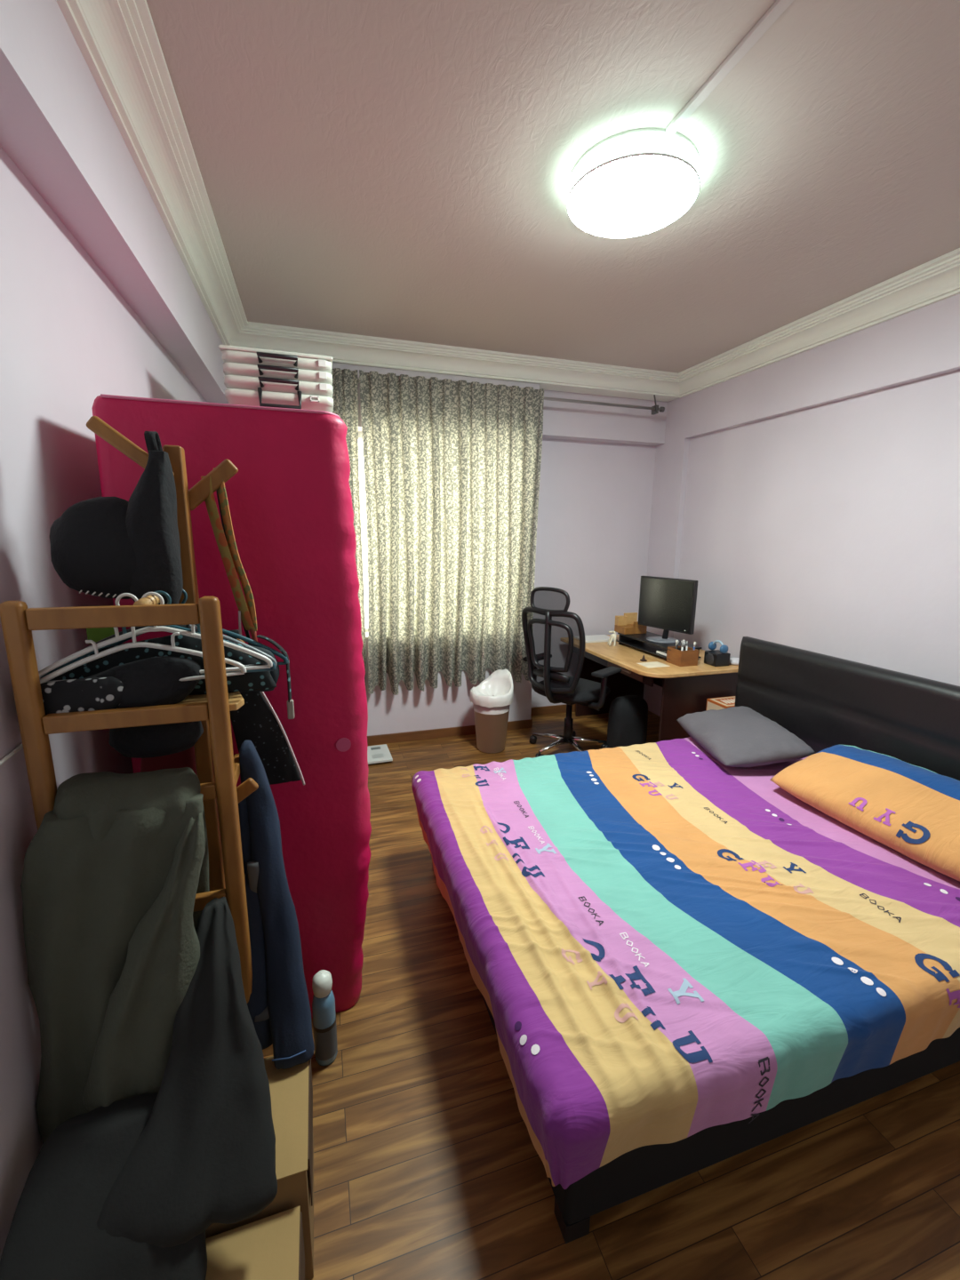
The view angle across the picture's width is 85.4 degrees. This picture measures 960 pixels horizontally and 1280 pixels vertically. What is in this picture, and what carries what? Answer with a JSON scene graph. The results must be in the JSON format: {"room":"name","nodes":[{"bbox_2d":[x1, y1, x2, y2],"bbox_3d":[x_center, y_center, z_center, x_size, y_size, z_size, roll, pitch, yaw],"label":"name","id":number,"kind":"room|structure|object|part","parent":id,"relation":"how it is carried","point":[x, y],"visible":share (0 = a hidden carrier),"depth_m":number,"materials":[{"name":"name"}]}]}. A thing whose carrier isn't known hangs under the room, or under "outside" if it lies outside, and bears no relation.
{"room":"bedroom","nodes":[
{"label":"bedroom","id":0,"kind":"room"},
{"bbox_2d":[0,0,228,1258],"bbox_3d":[-1.142,-0.173,1.659,0.250,2.830,4.750,-3,12,-17],"label":"wall","id":1,"kind":"structure","parent":0,"point":[98,297],"depth_m":1.22,"materials":[{"name":"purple paint"}]},
{"bbox_2d":[0,743,23,765],"bbox_3d":[-0.928,0.223,1.032,0.008,0.015,0.500,-3,12,-17],"label":"cable","id":2,"kind":"object","parent":1,"relation":"attached to","point":[20,747],"visible":0.22,"depth_m":1.02,"materials":[{"name":"white plastic"}]},
{"bbox_2d":[56,0,247,345],"bbox_3d":[-0.871,-1.460,1.239,0.150,0.134,4.290,-3,12,-17],"label":"trim","id":3,"kind":"structure","parent":1,"relation":"attached to","point":[117,40],"depth_m":1.56,"materials":[{"name":"white paint"}]},
{"bbox_2d":[331,362,667,735],"bbox_3d":[-0.120,-0.666,4.177,3.490,2.830,0.460,-3,12,-17],"label":"wall","id":4,"kind":"structure","parent":0,"point":[598,461],"depth_m":4.40,"materials":[{"name":"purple paint"}]},
{"bbox_2d":[358,431,367,639],"bbox_3d":[-0.321,-0.786,3.976,1.400,1.480,0.250,-3,12,-17],"label":"window","id":5,"kind":"structure","parent":4,"relation":"in","point":[360,436],"depth_m":3.83,"materials":[{"name":"white glass"}]},
{"bbox_2d":[231,321,679,398],"bbox_3d":[0.045,-1.933,3.647,3.360,0.134,0.150,-3,12,-17],"label":"trim","id":6,"kind":"structure","parent":4,"relation":"attached to","point":[349,348],"depth_m":3.58,"materials":[{"name":"white paint"}]},
{"bbox_2d":[367,704,575,745],"bbox_3d":[-0.103,0.703,4.356,3.490,0.075,0.294,-3,12,-17],"label":"baseboard","id":7,"kind":"structure","parent":4,"relation":"attached to","point":[434,733],"depth_m":4.16,"materials":[{"name":"brown wood"}]},
{"bbox_2d":[339,362,678,401],"bbox_3d":[-0.001,-1.965,3.791,3.360,0.129,0.160,-3,12,-17],"label":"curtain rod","id":8,"kind":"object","parent":4,"relation":"attached to","point":[555,388],"depth_m":4.11,"materials":[{"name":"white paint"}]},
{"bbox_2d":[357,378,664,415],"bbox_3d":[-0.019,-1.805,3.700,3.116,0.152,0.061,-3,12,-17],"label":"rail","id":9,"kind":"object","parent":4,"relation":"attached to","point":[655,409],"visible":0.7,"depth_m":4.01,"materials":[{"name":"silver metal"}]},
{"bbox_2d":[331,368,365,683],"bbox_3d":[-0.959,-0.680,3.576,0.306,2.192,0.093,-3,12,-17],"label":"curtain","id":10,"kind":"object","parent":9,"relation":"hanging from","point":[345,380],"visible":0.2,"depth_m":3.47,"materials":[{"name":"fabric"}]},
{"bbox_2d":[359,369,544,695],"bbox_3d":[-0.180,-0.712,3.810,1.330,2.208,0.168,-3,12,-17],"label":"curtain","id":11,"kind":"object","parent":9,"relation":"hanging from","point":[452,468],"visible":0.97,"depth_m":3.77,"materials":[{"name":"fabric"}]},
{"bbox_2d":[146,0,959,373],"bbox_3d":[0.568,-1.694,1.868,3.850,0.100,5.000,-3,12,-17],"label":"ceiling","id":12,"kind":"structure","parent":0,"point":[389,169],"depth_m":1.74,"materials":[{"name":"beige paint"}]},
{"bbox_2d":[566,128,701,238],"bbox_3d":[0.536,-1.583,1.838,0.453,0.103,0.453,-3,12,-17],"label":"ceiling lamp","id":13,"kind":"object","parent":12,"relation":"attached to","point":[636,182],"visible":1,"depth_m":1.74,"materials":[{"name":"white plastic"}]},
{"bbox_2d":[665,0,793,135],"bbox_3d":[0.900,-1.390,0.653,0.030,0.014,2.073,-3,12,-17],"label":"cable trunking","id":14,"kind":"object","parent":12,"relation":"attached to","point":[777,9],"visible":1,"depth_m":1.38,"materials":[{"name":"grey plastic"}]},
{"bbox_2d":[262,710,959,1279],"bbox_3d":[0.542,1.180,2.442,3.850,0.100,5.000,-3,12,-17],"label":"floor","id":15,"kind":"structure","parent":0,"point":[428,1165],"depth_m":1.33,"materials":[{"name":"brown wood"}]},
{"bbox_2d":[0,416,273,1057],"bbox_3d":[-0.745,0.425,1.249,0.414,1.824,0.254,-3,12,-17],"label":"clothes rack","id":16,"kind":"object","parent":15,"relation":"on","point":[218,770],"depth_m":1.10,"materials":[{"name":"brown wood"}]},
{"bbox_3d":[-0.893,0.638,1.128,0.040,1.452,0.034,-3,12,-17],"label":"post","id":17,"kind":"part","parent":16,"relation":"part of","materials":[{"name":"brown wood"}]},
{"bbox_2d":[40,676,123,715],"bbox_3d":[-0.830,0.118,1.070,0.178,0.076,0.038,-3,12,-17],"label":"patterned shirt","id":18,"kind":"object","parent":16,"relation":"on","point":[88,693],"visible":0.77,"depth_m":1.06,"materials":[{"name":"black fabric"}]},
{"bbox_3d":[-0.794,-0.198,1.129,0.231,0.219,0.112,-3,12,-17],"label":"crown","id":19,"kind":"part","parent":16,"relation":"part of","materials":[{"name":"black fabric"}]},
{"bbox_3d":[-0.727,-0.047,1.042,0.295,0.042,0.020,-3,12,-17],"label":"rail","id":20,"kind":"part","parent":16,"relation":"part of","materials":[{"name":"brown wood"}]},
{"bbox_2d":[20,767,209,1143],"bbox_3d":[-0.749,0.732,1.116,0.345,0.884,0.275,-3,12,-17],"label":"trousers","id":21,"kind":"object","parent":16,"relation":"hanging from","point":[113,875],"visible":0.87,"depth_m":1.04,"materials":[{"name":"green fabric"}]},
{"bbox_3d":[-0.671,0.658,1.050,0.268,0.576,0.122,-8,14,-36],"label":"leg","id":22,"kind":"part","parent":21,"relation":"part of","materials":[{"name":"green fabric"}]},
{"bbox_3d":[-0.757,0.520,1.184,0.252,0.424,0.061,-3,12,-17],"label":"seat panel","id":23,"kind":"part","parent":21,"relation":"part of","materials":[{"name":"grey fabric"}]},
{"bbox_3d":[-0.788,-0.257,1.121,0.244,0.382,0.116,-3,12,-17],"label":"baseball cap","id":24,"kind":"part","parent":16,"relation":"part of","materials":[{"name":"black fabric"}]},
{"bbox_3d":[-0.729,0.161,1.083,0.295,0.037,0.024,-3,12,-17],"label":"shelf rail","id":25,"kind":"part","parent":16,"relation":"part of","materials":[{"name":"brown wood"}]},
{"bbox_2d":[40,592,246,683],"bbox_3d":[-0.719,0.005,1.089,0.411,0.208,0.013,-3,12,-18],"label":"clothes hanger","id":26,"kind":"object","parent":16,"relation":"hanging from","point":[134,644],"visible":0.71,"depth_m":1.08,"materials":[{"name":"white plastic"}]},
{"bbox_3d":[-0.721,0.045,1.096,0.411,0.109,0.013,-6,13,-17],"label":"frame","id":27,"kind":"part","parent":26,"relation":"part of","materials":[{"name":"white plastic"}]},
{"bbox_2d":[84,656,202,708],"bbox_3d":[-0.746,0.091,1.123,0.264,0.105,0.075,-3,12,-17],"label":"shirt","id":28,"kind":"object","parent":16,"relation":"on","point":[153,681],"visible":0.8,"depth_m":1.11,"materials":[{"name":"black fabric"}]},
{"bbox_2d":[38,592,272,682],"bbox_3d":[-0.690,-0.011,1.109,0.452,0.184,0.014,-4,12,-21],"label":"clothes hanger","id":29,"kind":"object","parent":16,"relation":"hanging from","point":[155,628],"visible":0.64,"depth_m":1.10,"materials":[{"name":"white plastic"}]},
{"bbox_3d":[-0.691,0.018,1.115,0.452,0.124,0.013,-4,12,-21],"label":"frame","id":30,"kind":"part","parent":29,"relation":"part of","materials":[{"name":"white plastic"}]},
{"bbox_2d":[108,720,203,758],"bbox_3d":[-0.776,0.218,1.250,0.198,0.110,0.144,-3,12,-17],"label":"hat","id":31,"kind":"object","parent":16,"relation":"hanging from","point":[146,741],"visible":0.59,"depth_m":1.20,"materials":[{"name":"black fabric"}]},
{"bbox_2d":[40,590,275,678],"bbox_3d":[-0.692,-0.011,1.135,0.452,0.194,0.013,-3,12,-22],"label":"clothes hanger","id":32,"kind":"object","parent":16,"relation":"hanging from","point":[165,594],"visible":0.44,"depth_m":1.12,"materials":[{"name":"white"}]},
{"bbox_3d":[-0.692,0.018,1.141,0.452,0.134,0.013,-3,12,-22],"label":"frame","id":33,"kind":"part","parent":32,"relation":"part of","materials":[{"name":"white plastic"}]},
{"bbox_2d":[48,634,276,695],"bbox_3d":[-0.726,0.057,1.191,0.478,0.148,0.081,-2,12,-15],"label":"clothes hanger","id":34,"kind":"object","parent":16,"relation":"on","point":[252,681],"visible":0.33,"depth_m":1.17,"materials":[{"name":"black fabric"}]},
{"bbox_2d":[140,745,197,775],"bbox_3d":[-0.818,0.364,1.384,0.150,0.289,0.051,-3,12,-17],"label":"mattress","id":35,"kind":"object","parent":16,"relation":"hanging from","point":[186,758],"visible":0.09,"depth_m":1.35,"materials":[{"name":"red fabric"}]},
{"bbox_2d":[84,624,265,667],"bbox_3d":[-0.726,-0.015,1.155,0.452,0.194,0.013,-4,12,-14],"label":"clothes hanger","id":36,"kind":"object","parent":16,"relation":"hanging from","point":[128,630],"visible":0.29,"depth_m":1.14,"materials":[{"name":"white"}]},
{"bbox_2d":[107,589,287,664],"bbox_3d":[-0.687,-0.027,1.219,0.442,0.194,0.013,-2,11,-19],"label":"clothes hanger","id":37,"kind":"object","parent":16,"relation":"hanging from","point":[224,631],"visible":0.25,"depth_m":1.26,"materials":[{"name":"teal"}]},
{"bbox_3d":[-0.688,0.002,1.224,0.442,0.134,0.013,-2,11,-19],"label":"frame","id":38,"kind":"part","parent":37,"relation":"part of","materials":[{"name":"teal"}]},
{"bbox_2d":[256,634,294,719],"bbox_3d":[-0.513,0.095,1.310,0.075,0.221,0.016,-3,12,-17],"label":"strap","id":39,"kind":"object","parent":37,"relation":"hanging from","point":[290,702],"visible":1,"depth_m":1.32,"materials":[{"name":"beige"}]},
{"bbox_2d":[176,691,244,711],"bbox_3d":[-0.731,0.142,1.181,0.370,0.017,0.168,-3,12,-17],"label":"shelf","id":40,"kind":"object","parent":16,"relation":"attached to","point":[236,700],"depth_m":1.17,"materials":[{"name":"brown wood"}]},
{"bbox_3d":[-0.573,0.621,1.226,0.040,1.452,0.034,-3,12,-17],"label":"post","id":41,"kind":"part","parent":16,"relation":"part of","materials":[{"name":"brown wood"}]},
{"bbox_2d":[176,624,277,665],"bbox_3d":[-0.709,-0.021,1.186,0.452,0.194,0.014,-2,11,-20],"label":"clothes hanger","id":42,"kind":"object","parent":16,"relation":"hanging from","point":[226,637],"visible":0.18,"depth_m":1.24,"materials":[{"name":"grey plastic"}]},
{"bbox_2d":[200,467,257,641],"bbox_3d":[-0.616,-0.198,1.282,0.108,0.435,0.025,0,11,-3],"label":"belt","id":43,"kind":"object","parent":16,"relation":"hanging from","point":[230,557],"visible":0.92,"depth_m":1.28,"materials":[{"name":"brown leather"}]},
{"bbox_2d":[216,489,251,644],"bbox_3d":[-0.618,-0.185,1.310,0.064,0.440,0.009,0,11,-5],"label":"lanyard","id":44,"kind":"object","parent":16,"relation":"hanging from","point":[247,634],"visible":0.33,"depth_m":1.29,"materials":[{"name":"black fabric"}]},
{"bbox_2d":[247,860,269,1022],"bbox_3d":[-0.539,0.736,1.287,0.052,0.361,0.124,-3,12,-17],"label":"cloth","id":45,"kind":"object","parent":16,"relation":"hanging from","point":[252,867],"visible":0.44,"depth_m":1.28,"materials":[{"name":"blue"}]},
{"bbox_2d":[239,643,279,692],"bbox_3d":[-0.583,0.065,1.271,0.172,0.128,0.054,-3,12,-17],"label":"blouse","id":46,"kind":"object","parent":16,"relation":"on","point":[275,674],"visible":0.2,"depth_m":1.28,"materials":[{"name":"teal fabric"}]},
{"bbox_2d":[226,610,305,785],"bbox_3d":[-0.574,0.164,1.379,0.185,0.491,0.043,-3,12,-17],"label":"garment","id":47,"kind":"object","parent":16,"relation":"hanging from","point":[256,721],"visible":0.48,"depth_m":1.38,"materials":[{"name":"fabric"}]},
{"bbox_2d":[238,739,314,1069],"bbox_3d":[-0.525,0.647,1.298,0.178,0.751,0.264,-3,12,-17],"label":"jeans","id":48,"kind":"object","parent":16,"relation":"hanging from","point":[278,977],"visible":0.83,"depth_m":1.29,"materials":[{"name":"blue fabric"}]},
{"bbox_3d":[-0.575,0.702,1.308,0.085,0.601,0.197,-3,12,-17],"label":"leg","id":49,"kind":"part","parent":48,"relation":"part of","materials":[{"name":"blue fabric"}]},
{"bbox_2d":[91,393,371,1018],"bbox_3d":[-0.854,0.199,2.169,0.651,1.909,1.411,-3,12,-17],"label":"mattress","id":50,"kind":"object","parent":15,"relation":"on","point":[289,496],"visible":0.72,"depth_m":1.47,"materials":[{"name":"pink"}]},
{"bbox_2d":[86,627,114,642],"bbox_3d":[-0.939,-0.029,1.290,0.063,0.075,0.004,-3,12,-17],"label":"card","id":51,"kind":"object","parent":50,"relation":"attached to","point":[96,635],"visible":0.36,"depth_m":1.29,"materials":[{"name":"green paper"}]},
{"bbox_2d":[224,387,333,412],"bbox_3d":[-0.885,-0.939,2.360,0.418,0.250,0.528,-3,12,-17],"label":"storage box","id":52,"kind":"object","parent":50,"relation":"on","point":[259,397],"visible":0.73,"depth_m":2.11,"materials":[{"name":"white plastic"}]},
{"bbox_2d":[224,375,333,398],"bbox_3d":[-0.883,-0.982,2.348,0.418,0.240,0.536,-3,12,-17],"label":"storage box","id":53,"kind":"object","parent":52,"relation":"on","point":[230,381],"visible":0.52,"depth_m":2.10,"materials":[{"name":"white plastic"}]},
{"bbox_2d":[222,362,332,385],"bbox_3d":[-0.883,-1.026,2.339,0.418,0.240,0.536,-3,12,-17],"label":"storage box","id":54,"kind":"object","parent":53,"relation":"on","point":[228,368],"visible":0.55,"depth_m":2.09,"materials":[{"name":"white plastic"}]},
{"bbox_2d":[218,344,332,374],"bbox_3d":[-0.883,-1.083,2.330,0.426,0.264,0.540,-3,12,-17],"label":"storage box","id":55,"kind":"object","parent":54,"relation":"on","point":[230,354],"visible":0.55,"depth_m":2.08,"materials":[{"name":"white plastic"}]},
{"bbox_3d":[-0.807,-1.119,2.077,0.153,0.036,0.034,-3,12,-17],"label":"handle","id":56,"kind":"part","parent":55,"relation":"part of","materials":[{"name":"black plastic"}]},
{"bbox_3d":[-0.807,-1.075,2.085,0.153,0.036,0.034,-3,12,-17],"label":"handle","id":57,"kind":"part","parent":54,"relation":"part of","materials":[{"name":"black plastic"}]},
{"bbox_3d":[-0.808,-1.031,2.094,0.153,0.036,0.034,-3,12,-17],"label":"handle","id":58,"kind":"part","parent":53,"relation":"part of","materials":[{"name":"black plastic"}]},
{"bbox_3d":[-0.810,-0.977,2.110,0.167,0.074,0.029,-3,12,-17],"label":"handle","id":59,"kind":"part","parent":52,"relation":"part of","materials":[{"name":"black plastic"}]},
{"bbox_2d":[205,1205,304,1279],"bbox_3d":[-0.506,1.321,0.825,0.426,0.236,0.427,-3,12,-17],"label":"cardboard box","id":60,"kind":"object","parent":15,"relation":"on","point":[271,1247],"visible":0.62,"depth_m":1.00,"materials":[{"name":"brown cardboard"}]},
{"bbox_2d":[0,896,277,1279],"bbox_3d":[-0.630,0.898,0.953,0.347,0.533,0.478,11,16,43],"label":"clothing","id":61,"kind":"object","parent":60,"relation":"on","point":[132,1188],"visible":0.98,"depth_m":0.96,"materials":[{"name":"grey fabric"}]},
{"bbox_3d":[-0.666,1.048,0.939,0.325,0.243,0.246,-3,12,-17],"label":"leg","id":62,"kind":"part","parent":61,"relation":"part of","materials":[{"name":"grey fabric"}]},
{"bbox_3d":[-0.575,0.834,1.045,0.306,0.443,0.356,-3,12,-17],"label":"leg","id":63,"kind":"part","parent":61,"relation":"part of","materials":[{"name":"grey fabric"}]},
{"bbox_2d":[205,1056,313,1279],"bbox_3d":[-0.596,1.220,1.166,0.424,0.301,0.277,-3,12,-17],"label":"cardboard box","id":64,"kind":"object","parent":15,"relation":"on","point":[291,1089],"visible":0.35,"depth_m":1.12,"materials":[{"name":"brown cardboard"}]},
{"bbox_2d":[312,969,337,1065],"bbox_3d":[-0.472,1.139,1.577,0.068,0.300,0.068,-3,12,-17],"label":"bottle","id":65,"kind":"object","parent":15,"relation":"on","point":[324,1028],"visible":1,"depth_m":1.55,"materials":[{"name":"blue"}]},
{"bbox_2d":[367,744,392,764],"bbox_3d":[-0.801,0.836,3.762,0.295,0.033,0.280,-3,12,-19],"label":"bathroom scale","id":66,"kind":"object","parent":15,"relation":"on","point":[377,754],"visible":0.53,"depth_m":3.74,"materials":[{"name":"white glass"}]},
{"bbox_2d":[469,669,513,753],"bbox_3d":[0.087,0.531,3.897,0.327,0.595,0.327,-3,12,-17],"label":"waste bin","id":67,"kind":"object","parent":15,"relation":"on","point":[492,700],"visible":1,"depth_m":3.83,"materials":[{"name":"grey plastic"}]},
{"bbox_2d":[521,586,621,757],"bbox_3d":[0.650,0.226,3.772,0.690,1.252,0.612,11,16,43],"label":"office chair","id":68,"kind":"object","parent":15,"relation":"on","point":[555,640],"visible":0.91,"depth_m":3.56,"materials":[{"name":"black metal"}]},
{"bbox_3d":[0.529,0.729,3.974,0.272,0.052,0.052,8,14,34],"label":"leg","id":69,"kind":"part","parent":68,"relation":"part of","materials":[{"name":"silver metal"}]},
{"bbox_3d":[0.472,0.041,3.549,0.379,0.366,0.082,11,16,44],"label":"frame","id":70,"kind":"part","parent":68,"relation":"part of","materials":[{"name":"black plastic"}]},
{"bbox_3d":[0.532,0.765,3.795,0.272,0.052,0.052,-8,14,-36],"label":"leg","id":71,"kind":"part","parent":68,"relation":"part of","materials":[{"name":"silver metal"}]},
{"bbox_3d":[0.485,0.080,3.570,0.483,0.555,0.070,11,16,44],"label":"backrest","id":72,"kind":"part","parent":68,"relation":"part of","materials":[{"name":"black plastic"}]},
{"bbox_3d":[0.485,0.079,3.570,0.520,0.592,0.108,11,16,44],"label":"backrest frame","id":73,"kind":"part","parent":68,"relation":"part of","materials":[{"name":"black plastic"}]},
{"bbox_3d":[0.666,0.420,3.829,0.200,0.030,0.260,11,16,44],"label":"seat plate","id":74,"kind":"part","parent":68,"relation":"part of","materials":[{"name":"black plastic"}]},
{"bbox_3d":[0.677,0.358,3.827,0.500,0.093,0.490,11,16,43],"label":"seat","id":75,"kind":"part","parent":68,"relation":"part of","materials":[{"name":"black fabric"}]},
{"bbox_3d":[0.707,0.776,3.743,0.052,0.052,0.272,-3,12,-19],"label":"leg","id":76,"kind":"part","parent":68,"relation":"part of","materials":[{"name":"silver metal"}]},
{"bbox_3d":[0.811,0.747,3.895,0.272,0.052,0.052,0,11,-3],"label":"leg","id":77,"kind":"part","parent":68,"relation":"part of","materials":[{"name":"silver metal"}]},
{"bbox_3d":[0.817,0.355,3.592,0.124,0.256,0.054,11,16,44],"label":"armrest","id":78,"kind":"part","parent":68,"relation":"part of","materials":[{"name":"black plastic"}]},
{"bbox_2d":[606,695,647,748],"bbox_3d":[1.108,0.628,3.898,0.304,0.428,0.214,-3,12,-17],"label":"bag","id":79,"kind":"object","parent":15,"relation":"on","point":[628,719],"visible":0.84,"depth_m":3.81,"materials":[{"name":"black fabric"}]},
{"bbox_2d":[575,634,738,741],"bbox_3d":[1.306,0.433,4.121,0.870,0.720,1.310,-3,12,-17],"label":"desk","id":80,"kind":"object","parent":15,"relation":"on","point":[685,690],"visible":0.49,"depth_m":3.58,"materials":[{"name":"brown wood"}]},
{"bbox_2d":[584,634,617,642],"bbox_3d":[0.989,-0.011,4.448,0.300,0.018,0.220,-3,12,-17],"label":"paper stack","id":81,"kind":"object","parent":80,"relation":"on","point":[596,638],"visible":0.7,"depth_m":4.40,"materials":[{"name":"white paper"}]},
{"bbox_3d":[1.193,0.330,4.710,0.690,0.690,0.020,-3,12,-17],"label":"panel","id":82,"kind":"part","parent":80,"relation":"part of","materials":[{"name":"brown wood"}]},
{"bbox_2d":[607,631,616,646],"bbox_3d":[1.071,-0.013,4.212,0.064,0.112,0.122,1,11,2],"label":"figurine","id":83,"kind":"object","parent":80,"relation":"on","point":[614,635],"visible":1,"depth_m":4.18,"materials":[{"name":"beige plastic"}]},
{"bbox_3d":[1.047,0.211,3.769,0.010,0.070,0.450,-3,12,-17],"label":"drawer","id":84,"kind":"part","parent":80,"relation":"part of","materials":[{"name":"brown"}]},
{"bbox_3d":[1.045,0.220,3.733,0.015,0.015,0.120,-3,12,-17],"label":"handle","id":85,"kind":"part","parent":80,"relation":"part of","materials":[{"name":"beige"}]},
{"bbox_2d":[637,661,670,668],"bbox_3d":[1.194,0.171,3.588,0.170,0.002,0.140,-3,12,-17],"label":"paper","id":86,"kind":"object","parent":80,"relation":"on","point":[655,664],"visible":1,"depth_m":3.59,"materials":[{"name":"beige paper"}]},
{"bbox_3d":[1.690,0.278,4.227,0.020,0.390,1.160,-3,12,-17],"label":"panel","id":87,"kind":"part","parent":80,"relation":"part of","materials":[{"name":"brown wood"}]},
{"bbox_2d":[617,631,702,660],"bbox_3d":[1.353,0.042,3.987,0.260,0.100,0.680,-3,12,-17],"label":"monitor stand","id":88,"kind":"object","parent":80,"relation":"on","point":[638,641],"visible":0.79,"depth_m":4.03,"materials":[{"name":"black plastic"}]},
{"bbox_3d":[1.256,-0.012,4.295,0.240,0.085,0.015,-3,12,-17],"label":"leg","id":89,"kind":"part","parent":88,"relation":"part of","materials":[{"name":"black plastic"}]},
{"bbox_2d":[614,612,647,634],"bbox_3d":[1.227,-0.136,4.231,0.200,0.150,0.160,-3,12,-17],"label":"desk organizer","id":90,"kind":"object","parent":88,"relation":"on","point":[626,624],"visible":0.91,"depth_m":4.22,"materials":[{"name":"brown wood"}]},
{"bbox_2d":[617,640,701,659],"bbox_3d":[1.353,0.067,3.992,0.260,0.010,0.680,-3,12,-17],"label":"shelf","id":91,"kind":"object","parent":88,"relation":"attached to","point":[636,644],"depth_m":4.04,"materials":[{"name":"black plastic"}]},
{"bbox_2d":[617,631,702,650],"bbox_3d":[1.353,0.001,3.979,0.260,0.015,0.680,-3,12,-17],"label":"shelf","id":92,"kind":"object","parent":88,"relation":"attached to","point":[642,637],"depth_m":3.92,"materials":[{"name":"black plastic"}]},
{"bbox_2d":[656,649,667,655],"bbox_3d":[1.353,0.095,3.773,0.090,0.020,0.120,-3,12,-17],"label":"pad","id":93,"kind":"object","parent":88,"relation":"on","point":[662,652],"visible":0.64,"depth_m":3.77,"materials":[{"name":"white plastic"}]},
{"bbox_2d":[637,576,698,643],"bbox_3d":[1.384,-0.228,3.887,0.240,0.470,0.500,-6,13,-30],"label":"monitor","id":94,"kind":"object","parent":88,"relation":"on","point":[666,604],"visible":0.98,"depth_m":3.85,"materials":[{"name":"black plastic"}]},
{"bbox_2d":[666,646,698,666],"bbox_3d":[1.407,0.112,3.618,0.140,0.110,0.150,-3,12,-17],"label":"box","id":95,"kind":"object","parent":80,"relation":"on","point":[676,657],"visible":0.96,"depth_m":3.56,"materials":[{"name":"brown wood"}]},
{"bbox_3d":[1.544,0.553,3.606,0.690,0.690,0.020,-3,12,-17],"label":"panel","id":96,"kind":"part","parent":80,"relation":"part of","materials":[{"name":"brown wood"}]},
{"bbox_2d":[704,649,730,666],"bbox_3d":[1.641,0.127,3.604,0.124,0.090,0.120,-3,12,-17],"label":"speaker box","id":97,"kind":"object","parent":80,"relation":"on","point":[715,658],"visible":0.99,"depth_m":3.56,"materials":[{"name":"black plastic"}]},
{"bbox_2d":[708,640,727,653],"bbox_3d":[1.644,0.041,3.587,0.060,0.082,0.136,-3,12,-17],"label":"headphones","id":98,"kind":"object","parent":97,"relation":"on","point":[712,645],"visible":1,"depth_m":3.56,"materials":[{"name":"blue plastic"}]},
{"bbox_2d":[708,641,716,650],"bbox_3d":[1.627,0.042,3.640,0.060,0.060,0.026,-3,12,-17],"label":"ear cup","id":99,"kind":"object","parent":98,"relation":"on","point":[712,645],"depth_m":3.63,"materials":[{"name":"blue plastic"}]},
{"bbox_2d":[720,644,727,653],"bbox_3d":[1.660,0.062,3.537,0.060,0.060,0.026,-3,12,-17],"label":"ear cup","id":100,"kind":"object","parent":98,"relation":"on","point":[724,649],"depth_m":3.53,"materials":[{"name":"blue plastic"}]},
{"bbox_2d":[729,657,739,665],"bbox_3d":[1.782,0.145,3.631,0.110,0.045,0.107,-3,12,-17],"label":"plastic bag","id":101,"kind":"object","parent":80,"relation":"on","point":[732,660],"visible":0.71,"depth_m":3.60,"materials":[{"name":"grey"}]},
{"bbox_2d":[430,636,959,1243],"bbox_3d":[0.955,0.698,2.064,2.045,1.000,1.910,-3,12,-17],"label":"bed","id":102,"kind":"object","parent":15,"relation":"on","point":[826,701],"visible":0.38,"depth_m":2.15,"materials":[{"name":"black fabric"}]},
{"bbox_3d":[1.880,0.625,2.344,0.107,0.950,1.910,-3,12,-17],"label":"headboard","id":103,"kind":"part","parent":102,"relation":"part of","materials":[{"name":"black leather"}]},
{"bbox_2d":[705,696,735,710],"bbox_3d":[1.698,0.658,3.514,0.302,0.525,0.185,-3,12,-17],"label":"carton","id":104,"kind":"object","parent":15,"relation":"on","point":[723,702],"visible":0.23,"depth_m":3.45,"materials":[{"name":"orange"}]},
{"bbox_2d":[643,293,959,716],"bbox_3d":[2.266,-0.352,2.707,0.170,2.830,4.750,-3,12,-17],"label":"wall","id":105,"kind":"structure","parent":0,"point":[811,498],"depth_m":3.08,"materials":[{"name":"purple paint"}]},
{"bbox_2d":[678,248,959,398],"bbox_3d":[2.193,-1.621,2.181,0.150,0.134,4.290,-3,12,-17],"label":"trim","id":106,"kind":"structure","parent":105,"relation":"attached to","point":[938,279],"depth_m":2.86,"materials":[{"name":"white paint"}]},
{"bbox_3d":[0.878,0.838,2.057,1.960,0.183,1.520,-3,12,-17],"label":"mattress","id":107,"kind":"object","parent":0,"visible":0},
{"bbox_2d":[411,736,959,1189],"bbox_3d":[0.855,0.846,2.050,2.009,0.303,1.620,-3,12,-17],"label":"sheet","id":108,"kind":"object","parent":107,"relation":"on","point":[663,942],"visible":0.88,"depth_m":1.46,"materials":[{"name":"fabric"}]},
{"bbox_2d":[676,705,815,767],"bbox_3d":[1.362,0.498,2.741,0.434,0.160,0.648,0,11,0],"label":"pillow","id":109,"kind":"object","parent":108,"relation":"on","point":[741,736],"visible":1,"depth_m":2.57,"materials":[{"name":"grey fabric"}]},
{"bbox_2d":[769,744,959,881],"bbox_3d":[1.643,0.634,1.971,0.465,0.213,0.895,-4,12,-20],"label":"pillow","id":110,"kind":"object","parent":108,"relation":"on","point":[913,811],"visible":1,"depth_m":1.96,"materials":[{"name":"fabric"}]}
]}

